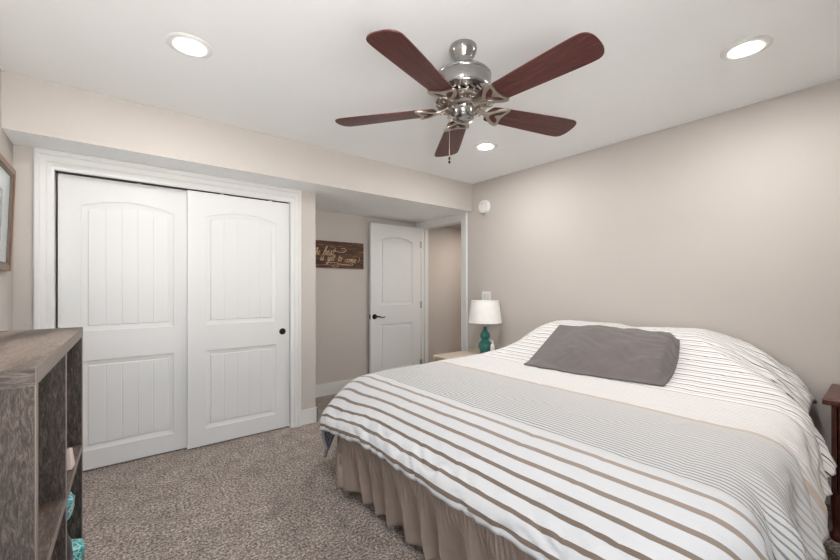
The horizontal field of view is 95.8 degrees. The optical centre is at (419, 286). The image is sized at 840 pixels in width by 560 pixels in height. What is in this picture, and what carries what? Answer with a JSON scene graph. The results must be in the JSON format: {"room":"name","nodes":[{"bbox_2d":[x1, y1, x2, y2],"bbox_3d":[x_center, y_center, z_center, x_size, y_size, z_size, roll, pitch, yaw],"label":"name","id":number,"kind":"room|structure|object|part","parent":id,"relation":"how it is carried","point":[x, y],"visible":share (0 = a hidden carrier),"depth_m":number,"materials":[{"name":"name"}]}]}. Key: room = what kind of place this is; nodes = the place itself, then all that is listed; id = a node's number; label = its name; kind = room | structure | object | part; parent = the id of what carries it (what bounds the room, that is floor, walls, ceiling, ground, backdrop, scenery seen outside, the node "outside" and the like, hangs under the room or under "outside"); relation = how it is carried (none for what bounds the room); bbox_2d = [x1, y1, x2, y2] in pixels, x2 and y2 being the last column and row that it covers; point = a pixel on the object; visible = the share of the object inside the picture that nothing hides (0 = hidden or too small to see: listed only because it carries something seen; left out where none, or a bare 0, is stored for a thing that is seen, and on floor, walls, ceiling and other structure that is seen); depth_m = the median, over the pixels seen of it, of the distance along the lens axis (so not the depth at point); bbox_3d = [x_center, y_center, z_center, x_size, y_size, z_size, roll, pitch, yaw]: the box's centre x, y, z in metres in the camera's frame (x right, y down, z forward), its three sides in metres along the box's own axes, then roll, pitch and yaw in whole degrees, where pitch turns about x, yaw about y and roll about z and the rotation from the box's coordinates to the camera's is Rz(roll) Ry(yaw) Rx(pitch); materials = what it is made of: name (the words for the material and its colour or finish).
{"room":"bedroom","nodes":[
{"label":"bedroom","id":0,"kind":"room"},
{"bbox_2d":[0,68,12,330],"bbox_3d":[-1.531,0.039,1.035,0.120,2.442,4.670,0,0,-39],"label":"wall","id":1,"kind":"structure","parent":0,"point":[6,146],"depth_m":2.17,"materials":[{"name":"beige paint"}]},
{"bbox_2d":[0,153,15,270],"bbox_3d":[-2.114,-0.372,1.895,0.042,0.575,0.670,0,0,-39],"label":"framed picture","id":2,"kind":"object","parent":1,"relation":"attached to","point":[7,172],"visible":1,"depth_m":2.08,"materials":[{"name":"brown wood"}]},
{"bbox_2d":[0,187,2,240],"bbox_3d":[-2.117,-0.372,1.892,0.002,0.275,0.270,3,-2,-39],"label":"print","id":3,"kind":"object","parent":2,"relation":"attached to","point":[1,188],"depth_m":1.99},
{"bbox_2d":[13,144,315,409],"bbox_3d":[-1.957,0.197,3.211,1.936,2.126,0.741,0,0,-39],"label":"wall","id":4,"kind":"structure","parent":0,"point":[22,155],"depth_m":2.37,"materials":[{"name":"beige paint"}]},
{"bbox_2d":[58,173,186,470],"bbox_3d":[-2.086,0.250,2.742,0.765,1.998,0.034,0,0,-39],"label":"door","id":5,"kind":"structure","parent":4,"relation":"in","point":[122,246],"depth_m":2.71,"materials":[{"name":"white paint"}]},
{"bbox_2d":[33,147,300,427],"bbox_3d":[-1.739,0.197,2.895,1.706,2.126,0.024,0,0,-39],"label":"trim","id":6,"kind":"structure","parent":4,"relation":"attached to","point":[45,161],"depth_m":2.61,"materials":[{"name":"white paint"}]},
{"bbox_2d":[55,170,287,203],"bbox_3d":[-1.790,-0.755,2.958,1.522,0.014,0.098,0,0,-39],"label":"trim","id":7,"kind":"structure","parent":4,"relation":"attached to","point":[57,172],"depth_m":2.76,"materials":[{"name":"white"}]},
{"bbox_2d":[187,190,288,448],"bbox_3d":[-1.485,0.250,3.165,0.782,1.998,0.038,0,0,-39],"label":"door","id":8,"kind":"structure","parent":4,"relation":"in","point":[238,247],"depth_m":3.13,"materials":[{"name":"white paint"}]},
{"bbox_3d":[-1.218,0.399,3.361,0.056,0.056,0.008,0,0,-39],"label":"finger pull","id":9,"kind":"part","parent":8,"relation":"part of","materials":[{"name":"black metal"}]},
{"bbox_2d":[301,407,317,425],"bbox_3d":[-1.246,1.191,3.771,0.157,0.138,0.757,0,0,-39],"label":"baseboard","id":10,"kind":"structure","parent":4,"relation":"attached to","point":[308,416],"depth_m":3.47,"materials":[{"name":"white paint"}]},
{"bbox_2d":[1,70,471,228],"bbox_3d":[-0.349,-1.074,3.948,5.608,0.416,1.600,0,0,-39],"label":"soffit","id":11,"kind":"structure","parent":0,"point":[35,112],"depth_m":2.74,"materials":[{"name":"beige paint"}]},
{"bbox_2d":[57,176,460,384],"bbox_3d":[-0.887,0.039,4.620,5.608,2.442,0.120,0,0,-39],"label":"wall","id":12,"kind":"structure","parent":0,"point":[342,294],"depth_m":4.62,"materials":[{"name":"beige paint"}]},
{"bbox_2d":[316,379,353,397],"bbox_3d":[-0.729,1.191,4.659,1.760,0.138,0.016,0,0,-39],"label":"baseboard","id":13,"kind":"structure","parent":12,"relation":"attached to","point":[332,388],"depth_m":4.40,"materials":[{"name":"white paint"}]},
{"bbox_2d":[316,240,363,268],"bbox_3d":[-0.967,-0.368,4.460,0.688,0.311,0.028,0,0,-39],"label":"wall sign","id":14,"kind":"object","parent":12,"relation":"attached to","point":[331,254],"visible":0.95,"depth_m":4.46,"materials":[{"name":"brown wood"}]},
{"bbox_2d":[369,223,421,373],"bbox_3d":[-0.287,0.233,4.880,0.795,2.030,0.093,0,0,-37],"label":"door","id":15,"kind":"structure","parent":12,"relation":"in","point":[395,303],"depth_m":4.86,"materials":[{"name":"white paint"}]},
{"bbox_3d":[-0.506,0.375,4.690,0.157,0.066,0.058,0,0,-37],"label":"handle","id":16,"kind":"part","parent":15,"relation":"part of","materials":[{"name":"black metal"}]},
{"bbox_2d":[0,0,839,183],"bbox_3d":[0.291,-1.232,1.824,3.952,0.100,3.623,0,0,-39],"label":"ceiling","id":17,"kind":"structure","parent":0,"point":[286,69],"depth_m":1.99,"materials":[{"name":"white paint"}]},
{"bbox_2d":[165,32,212,58],"bbox_3d":[-1.132,-1.177,1.869,0.202,0.012,0.202,0,0,-39],"label":"recessed light","id":18,"kind":"object","parent":17,"relation":"in","point":[186,44],"visible":1,"depth_m":1.85,"materials":[{"name":"white plastic"}]},
{"bbox_2d":[335,29,604,163],"bbox_3d":[0.263,-0.895,1.899,1.247,0.575,1.302,0,0,-22],"label":"ceiling fan","id":19,"kind":"object","parent":17,"relation":"hanging from","point":[463,88],"visible":1,"depth_m":1.75,"materials":[{"name":"brown wood"}]},
{"bbox_3d":[-0.177,-0.877,1.979,0.545,0.006,0.159,0,10,14],"label":"blade","id":20,"kind":"part","parent":19,"relation":"part of","materials":[{"name":"brown wood"}]},
{"bbox_3d":[-0.002,-0.877,1.538,0.159,0.006,0.545,12,6,32],"label":"blade","id":21,"kind":"part","parent":19,"relation":"part of","materials":[{"name":"brown wood"}]},
{"bbox_3d":[0.188,-0.877,2.282,0.159,0.006,0.545,-10,1,-4],"label":"blade","id":22,"kind":"part","parent":19,"relation":"part of","materials":[{"name":"brown wood"}]},
{"bbox_3d":[0.157,-0.739,1.879,0.027,0.197,0.004,0,0,1],"label":"pull chain","id":23,"kind":"part","parent":19,"relation":"part of","materials":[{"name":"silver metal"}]},
{"bbox_2d":[436,84,490,114],"bbox_3d":[0.214,-0.919,1.879,0.274,0.050,0.274,0,0,-39],"label":"ceiling fan light","id":24,"kind":"object","parent":19,"relation":"attached to","point":[469,94],"depth_m":1.82,"materials":[{"name":"silver metal"}]},
{"bbox_3d":[0.589,-0.877,2.029,0.545,0.007,0.159,0,-10,-22],"label":"blade","id":25,"kind":"part","parent":19,"relation":"part of","materials":[{"name":"brown wood"}]},
{"bbox_3d":[0.471,-0.877,1.569,0.159,0.006,0.545,13,-8,-39],"label":"blade","id":26,"kind":"part","parent":19,"relation":"part of","materials":[{"name":"brown wood"}]},
{"bbox_2d":[473,142,497,150],"bbox_3d":[0.553,-1.177,3.204,0.202,0.012,0.202,0,0,-39],"label":"recessed light","id":27,"kind":"object","parent":17,"relation":"in","point":[483,146],"visible":1,"depth_m":3.18,"materials":[{"name":"white"}]},
{"bbox_2d":[720,35,772,60],"bbox_3d":[1.620,-1.177,1.889,0.202,0.012,0.202,0,0,-39],"label":"recessed light","id":28,"kind":"object","parent":17,"relation":"in","point":[750,46],"visible":1,"depth_m":1.87,"materials":[{"name":"white"}]},
{"bbox_2d":[83,394,839,559],"bbox_3d":[0.630,1.310,2.812,5.900,0.100,5.000,0,0,-39],"label":"floor","id":29,"kind":"structure","parent":0,"point":[273,494],"depth_m":2.15,"materials":[{"name":"beige carpet"}]},
{"bbox_2d":[0,327,82,559],"bbox_3d":[-1.111,0.705,0.943,0.346,1.110,0.886,0,0,-37],"label":"cube bookcase","id":30,"kind":"object","parent":29,"relation":"on","point":[41,370],"visible":0.95,"depth_m":0.92,"materials":[{"name":"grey wood"}]},
{"bbox_3d":[-0.852,0.722,0.603,0.344,1.077,0.028,0,0,-37],"label":"panel","id":31,"kind":"part","parent":30,"relation":"part of","materials":[{"name":"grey wood"}]},
{"bbox_3d":[-0.979,0.585,0.770,0.344,0.022,0.392,0,0,-37],"label":"shelf","id":32,"kind":"part","parent":30,"relation":"part of","materials":[{"name":"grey wood"}]},
{"bbox_2d":[67,448,74,470],"bbox_3d":[-1.122,0.536,1.179,0.072,0.075,0.060,0,0,-37],"label":"folded paper","id":33,"kind":"object","parent":30,"relation":"on","point":[70,456],"visible":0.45,"depth_m":1.18,"materials":[{"name":"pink paper"}]},
{"bbox_2d":[67,532,74,559],"bbox_3d":[-1.137,0.847,1.092,0.211,0.232,0.159,0,0,-37],"label":"pouch","id":34,"kind":"object","parent":30,"relation":"on","point":[70,556],"visible":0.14,"depth_m":1.15,"materials":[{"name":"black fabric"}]},
{"bbox_2d":[67,491,74,519],"bbox_3d":[-1.118,0.668,1.104,0.171,0.098,0.150,0,0,-43],"label":"plastic bag","id":35,"kind":"object","parent":30,"relation":"on","point":[71,499],"visible":0.03,"depth_m":1.13,"materials":[{"name":"teal plastic"}]},
{"bbox_3d":[-1.237,0.585,1.107,0.344,0.022,0.417,0,0,-37],"label":"shelf","id":36,"kind":"part","parent":30,"relation":"part of","materials":[{"name":"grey wood"}]},
{"bbox_3d":[-1.372,0.722,1.284,0.344,1.077,0.028,0,0,-37],"label":"panel","id":37,"kind":"part","parent":30,"relation":"part of","materials":[{"name":"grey wood"}]},
{"bbox_2d":[72,539,84,559],"bbox_3d":[-1.235,0.922,1.285,0.152,0.083,0.097,0,0,-40],"label":"cloth","id":38,"kind":"object","parent":30,"relation":"on","point":[78,545],"visible":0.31,"depth_m":1.30,"materials":[{"name":"teal fabric"}]},
{"bbox_2d":[335,436,535,559],"bbox_3d":[0.855,1.042,2.278,2.176,0.435,1.813,0,0,-39],"label":"bed","id":39,"kind":"object","parent":29,"relation":"on","point":[444,532],"visible":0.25,"depth_m":1.71,"materials":[{"name":"beige fabric"}]},
{"bbox_2d":[320,320,837,559],"bbox_3d":[0.806,0.723,2.320,2.234,0.878,2.402,0,0,-39],"label":"duvet","id":40,"kind":"object","parent":39,"relation":"on","point":[727,459],"visible":0.94,"depth_m":1.46,"materials":[{"name":"fabric"}]},
{"bbox_2d":[524,325,679,385],"bbox_3d":[1.129,0.392,2.389,0.539,0.257,0.852,0,0,-39],"label":"pillow","id":41,"kind":"object","parent":40,"relation":"on","point":[635,355],"visible":1,"depth_m":2.25,"materials":[{"name":"grey fabric"}]},
{"bbox_2d":[433,349,479,360],"bbox_3d":[0.532,0.984,3.911,0.679,0.553,0.490,0,0,-39],"label":"nightstand","id":42,"kind":"object","parent":29,"relation":"on","point":[451,355],"visible":0.09,"depth_m":3.94,"materials":[{"name":"beige wood"}]},
{"bbox_2d":[469,300,501,353],"bbox_3d":[0.685,0.427,3.996,0.347,0.559,0.347,0,0,-39],"label":"table lamp","id":43,"kind":"object","parent":42,"relation":"on","point":[484,312],"visible":0.88,"depth_m":3.88,"materials":[{"name":"white fabric"}]},
{"bbox_3d":[0.685,0.265,3.996,0.344,0.225,0.344,0,0,-39],"label":"lamp shade","id":44,"kind":"part","parent":43,"relation":"part of","materials":[{"name":"white fabric"}]},
{"bbox_2d":[490,340,494,350],"bbox_3d":[0.739,0.628,3.873,0.042,0.158,0.047,0,0,14],"label":"lotion bottle","id":45,"kind":"object","parent":42,"relation":"on","point":[492,347],"visible":0.8,"depth_m":3.86,"materials":[{"name":"white plastic"}]},
{"bbox_2d":[822,384,839,542],"bbox_3d":[2.335,0.909,1.845,0.479,0.702,0.490,0,0,-39],"label":"nightstand","id":46,"kind":"object","parent":29,"relation":"on","point":[832,396],"visible":0.97,"depth_m":1.88,"materials":[{"name":"brown wood"}]},
{"bbox_3d":[2.072,1.147,1.884,0.056,0.225,0.055,0,0,-39],"label":"leg","id":47,"kind":"part","parent":46,"relation":"part of","materials":[{"name":"brown wood"}]},
{"bbox_3d":[2.184,0.911,1.724,0.035,0.207,0.380,0,0,-39],"label":"drawer","id":48,"kind":"part","parent":46,"relation":"part of","materials":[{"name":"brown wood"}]},
{"bbox_3d":[2.184,0.698,1.724,0.035,0.205,0.380,0,0,-39],"label":"drawer","id":49,"kind":"part","parent":46,"relation":"part of","materials":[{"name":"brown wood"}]},
{"bbox_2d":[468,79,839,480],"bbox_3d":[1.459,0.039,3.431,0.120,2.442,4.670,0,0,-39],"label":"wall","id":50,"kind":"structure","parent":0,"point":[728,222],"depth_m":2.72,"materials":[{"name":"beige paint"}]},
{"bbox_2d":[416,212,467,363],"bbox_3d":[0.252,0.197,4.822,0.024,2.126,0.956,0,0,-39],"label":"trim","id":51,"kind":"structure","parent":50,"relation":"attached to","point":[463,216],"depth_m":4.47,"materials":[{"name":"white paint"}]},
{"bbox_2d":[478,200,489,213],"bbox_3d":[0.710,-0.887,4.236,0.043,0.156,0.156,0,0,-39],"label":"smoke detector","id":52,"kind":"object","parent":50,"relation":"attached to","point":[484,205],"visible":1,"depth_m":4.21,"materials":[{"name":"white plastic"}]},
{"bbox_2d":[482,291,490,299],"bbox_3d":[0.737,0.115,4.227,0.012,0.116,0.124,0,0,-39],"label":"switch plate","id":53,"kind":"object","parent":50,"relation":"attached to","point":[486,295],"visible":0.81,"depth_m":4.22,"materials":[{"name":"white plastic"}]},
{"bbox_2d":[825,480,830,504],"bbox_3d":[1.674,1.191,3.054,0.016,0.138,3.574,0,0,-39],"label":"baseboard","id":54,"kind":"structure","parent":50,"relation":"attached to","point":[827,501],"depth_m":2.19,"materials":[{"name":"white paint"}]}
]}

